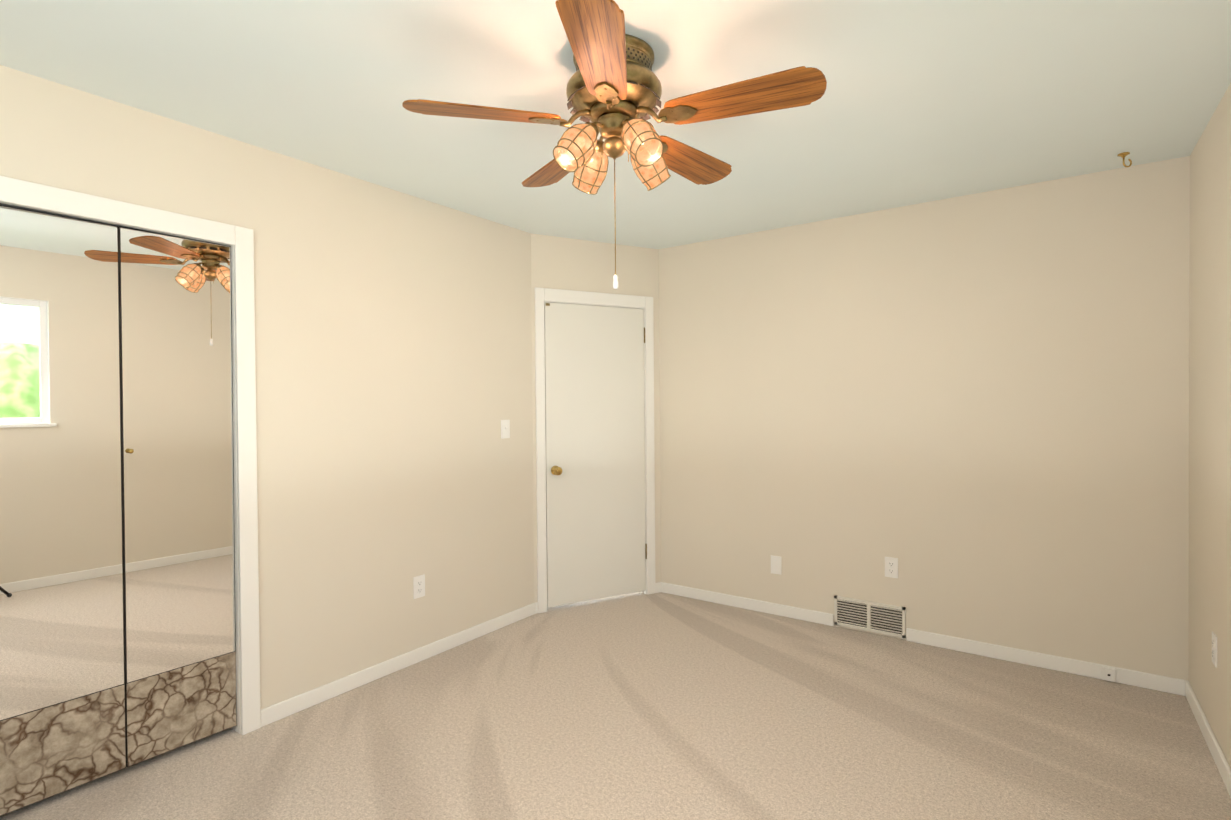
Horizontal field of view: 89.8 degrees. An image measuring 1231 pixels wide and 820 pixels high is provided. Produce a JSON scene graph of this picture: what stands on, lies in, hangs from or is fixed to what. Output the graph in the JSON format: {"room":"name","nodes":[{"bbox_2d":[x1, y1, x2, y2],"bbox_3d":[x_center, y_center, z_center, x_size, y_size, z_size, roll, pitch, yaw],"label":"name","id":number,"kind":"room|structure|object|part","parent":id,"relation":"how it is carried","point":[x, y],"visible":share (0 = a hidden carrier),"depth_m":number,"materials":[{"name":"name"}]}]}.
{"room":"empty bedroom","nodes":[
{"label":"empty bedroom","id":0,"kind":"room"},
{"bbox_2d":[0,65,533,714],"bbox_3d":[-1.656,0.116,2.482,0.120,2.440,3.920,0,1,35],"label":"wall","id":1,"kind":"structure","parent":0,"point":[392,359],"depth_m":2.95,"materials":[{"name":"beige paint"}]},
{"bbox_2d":[0,203,217,243],"bbox_3d":[-2.013,-0.663,1.935,0.032,0.004,1.480,0,1,35],"label":"track","id":2,"kind":"object","parent":1,"relation":"attached to","point":[88,220],"visible":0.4,"depth_m":2.16,"materials":[{"name":"grey metal"}]},
{"bbox_2d":[0,205,236,815],"bbox_3d":[-2.015,0.328,1.952,0.065,1.974,1.478,0,1,35],"label":"mirrored closet doors","id":3,"kind":"structure","parent":2,"relation":"hanging from","point":[117,614],"depth_m":2.22,"materials":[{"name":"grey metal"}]},
{"bbox_3d":[-1.913,0.326,2.107,0.052,1.974,0.368,0,1,35],"label":"closet mirror panel","id":4,"kind":"part","parent":3,"relation":"part of","materials":[{"name":"grey metal"}]},
{"bbox_3d":[-1.689,0.321,2.401,0.052,1.974,0.368,0,1,35],"label":"closet mirror panel","id":5,"kind":"part","parent":3,"relation":"part of","materials":[{"name":"grey metal"}]},
{"bbox_2d":[0,176,260,734],"bbox_3d":[-2.019,0.303,1.956,0.136,2.085,1.624,0,1,35],"label":"trim","id":6,"kind":"structure","parent":1,"relation":"attached to","point":[22,194],"depth_m":2.53,"materials":[{"name":"white paint"}]},
{"bbox_2d":[260,602,537,726],"bbox_3d":[-0.998,1.286,3.289,0.019,0.072,1.706,0,1,35],"label":"baseboard","id":7,"kind":"structure","parent":1,"relation":"attached to","point":[306,700],"depth_m":3.07,"materials":[{"name":"white paint"}]},
{"bbox_2d":[413,574,424,598],"bbox_3d":[-1.032,0.930,3.252,0.008,0.114,0.070,0,1,35],"label":"outlet","id":8,"kind":"object","parent":1,"relation":"attached to","point":[418,586],"visible":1,"depth_m":3.25,"materials":[{"name":"white plastic"}]},
{"bbox_2d":[501,420,509,438],"bbox_3d":[-0.666,0.116,3.761,0.016,0.114,0.070,0,1,35],"label":"switch plate","id":9,"kind":"object","parent":1,"relation":"attached to","point":[505,428],"visible":1,"depth_m":3.76,"materials":[{"name":"white plastic"}]},
{"bbox_2d":[531,233,660,602],"bbox_3d":[-0.126,0.084,4.242,1.175,2.440,0.120,-1,1,-27],"label":"wall","id":10,"kind":"structure","parent":0,"point":[562,263],"depth_m":4.17,"materials":[{"name":"beige paint"}]},
{"bbox_2d":[544,302,646,606],"bbox_3d":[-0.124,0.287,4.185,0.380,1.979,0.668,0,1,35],"label":"door","id":11,"kind":"structure","parent":10,"relation":"in","point":[595,448],"depth_m":4.16,"materials":[{"name":"paint"}]},
{"bbox_3d":[-0.378,0.394,4.009,0.082,0.062,0.078,0,1,35],"label":"knob","id":12,"kind":"part","parent":11,"relation":"part of","materials":[{"name":"gold metal"}]},
{"bbox_3d":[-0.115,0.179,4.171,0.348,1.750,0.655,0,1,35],"label":"door hinges","id":13,"kind":"part","parent":11,"relation":"part of","materials":[{"name":"white wood"}]},
{"bbox_2d":[535,287,655,612],"bbox_3d":[-0.146,0.257,4.225,0.880,2.096,0.138,-1,1,-27],"label":"door frame","id":14,"kind":"structure","parent":10,"relation":"attached to","point":[542,295],"depth_m":4.11,"materials":[{"name":"white paint"}]},
{"bbox_2d":[0,591,1230,819],"bbox_3d":[-0.006,1.353,2.478,4.476,0.060,6.148,0,1,35],"label":"floor","id":15,"kind":"structure","parent":0,"point":[640,705],"depth_m":2.46,"materials":[{"name":"carpet"}]},
{"bbox_2d":[0,0,1230,248],"bbox_3d":[-0.027,-1.167,2.450,4.476,0.100,6.148,0,1,35],"label":"ceiling","id":16,"kind":"structure","parent":0,"point":[924,100],"depth_m":2.13,"materials":[{"name":"paint"}]},
{"bbox_2d":[402,0,826,288],"bbox_3d":[0.031,-0.747,1.963,1.210,0.730,1.193,0,1,35],"label":"fan","id":17,"kind":"object","parent":16,"relation":"hanging from","point":[614,91],"visible":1,"depth_m":1.83,"materials":[{"name":"brown wood"}]},
{"label":"blade","id":18,"kind":"part","parent":17,"relation":"part of","materials":[{"name":"brown wood"}]},
{"label":"blade","id":19,"kind":"part","parent":17,"relation":"part of","materials":[{"name":"brown wood"}]},
{"bbox_3d":[-0.041,-0.891,1.543,0.156,0.006,0.464,12,2,5],"label":"blade","id":20,"kind":"part","parent":17,"relation":"part of","materials":[{"name":"brown wood"}]},
{"bbox_3d":[0.015,-0.631,1.946,0.045,0.500,0.037,0,1,35],"label":"pull cord","id":21,"kind":"part","parent":17,"relation":"part of","materials":[{"name":"white fabric"}]},
{"bbox_3d":[0.262,-0.902,2.245,0.156,0.006,0.464,-16,-10,40],"label":"blade","id":22,"kind":"part","parent":17,"relation":"part of","materials":[{"name":"brown wood"}]},
{"bbox_3d":[0.365,-0.897,1.784,0.464,0.006,0.156,0,-11,23],"label":"blade","id":23,"kind":"part","parent":17,"relation":"part of","materials":[{"name":"brown wood"}]},
{"bbox_2d":[1117,152,1131,166],"bbox_3d":[2.263,-1.109,2.746,0.053,0.060,0.045,0,1,35],"label":"hook","id":24,"kind":"object","parent":16,"relation":"attached to","point":[1123,155],"visible":1,"depth_m":2.74,"materials":[{"name":"gold metal"}]},
{"bbox_2d":[659,156,1189,680],"bbox_3d":[1.435,0.078,3.683,3.157,2.440,0.120,0,1,35],"label":"wall","id":25,"kind":"structure","parent":0,"point":[971,412],"depth_m":3.33,"materials":[{"name":"beige paint"}]},
{"bbox_2d":[655,582,833,625],"bbox_3d":[0.806,1.263,4.065,1.234,0.072,0.018,0,1,35],"label":"baseboard","id":26,"kind":"structure","parent":25,"relation":"attached to","point":[824,618],"depth_m":4.02,"materials":[{"name":"white paint"}]},
{"bbox_2d":[771,555,781,574],"bbox_3d":[1.017,0.983,3.917,0.070,0.114,0.006,0,1,35],"label":"electrical outlet","id":27,"kind":"object","parent":25,"relation":"attached to","point":[775,564],"visible":1,"depth_m":3.91,"materials":[{"name":"white plastic"}]},
{"bbox_2d":[834,595,905,637],"bbox_3d":[1.474,1.198,3.594,0.390,0.172,0.012,0,1,35],"label":"air vent","id":28,"kind":"object","parent":25,"relation":"in","point":[881,618],"visible":1,"depth_m":3.59,"materials":[{"name":"white metal"}]},
{"bbox_2d":[885,557,897,577],"bbox_3d":[1.572,0.897,3.522,0.070,0.114,0.008,0,1,35],"label":"outlet","id":29,"kind":"object","parent":25,"relation":"attached to","point":[891,567],"visible":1,"depth_m":3.52,"materials":[{"name":"white plastic"}]},
{"bbox_2d":[906,628,1179,694],"bbox_3d":[2.110,1.262,3.143,1.160,0.072,0.013,0,1,35],"label":"baseboard","id":30,"kind":"structure","parent":25,"relation":"attached to","point":[1068,665],"depth_m":3.10,"materials":[{"name":"white paint"}]},
{"bbox_2d":[1102,666,1114,681],"bbox_3d":[2.357,1.262,2.951,0.048,0.060,0.015,0,1,35],"label":"phone jack","id":31,"kind":"object","parent":30,"relation":"attached to","point":[1108,674],"visible":1,"depth_m":2.95,"materials":[{"name":"white plastic"}]},
{"bbox_2d":[1189,83,1230,768],"bbox_3d":[1.324,0.110,0.901,0.120,2.440,4.788,0,1,35],"label":"wall","id":32,"kind":"structure","parent":0,"point":[1210,408],"depth_m":2.40,"materials":[{"name":"beige paint"}]},
{"bbox_2d":[1180,679,1230,797],"bbox_3d":[1.280,1.294,0.952,0.013,0.072,4.548,0,1,35],"label":"baseboard","id":33,"kind":"structure","parent":32,"relation":"attached to","point":[1186,690],"depth_m":2.39,"materials":[{"name":"white paint"}]},
{"bbox_2d":[1212,631,1216,667],"bbox_3d":[2.267,0.906,2.341,0.008,0.114,0.070,0,1,35],"label":"outlet","id":34,"kind":"object","parent":32,"relation":"attached to","point":[1214,648],"visible":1,"depth_m":2.33,"materials":[{"name":"white plastic"}]}
]}

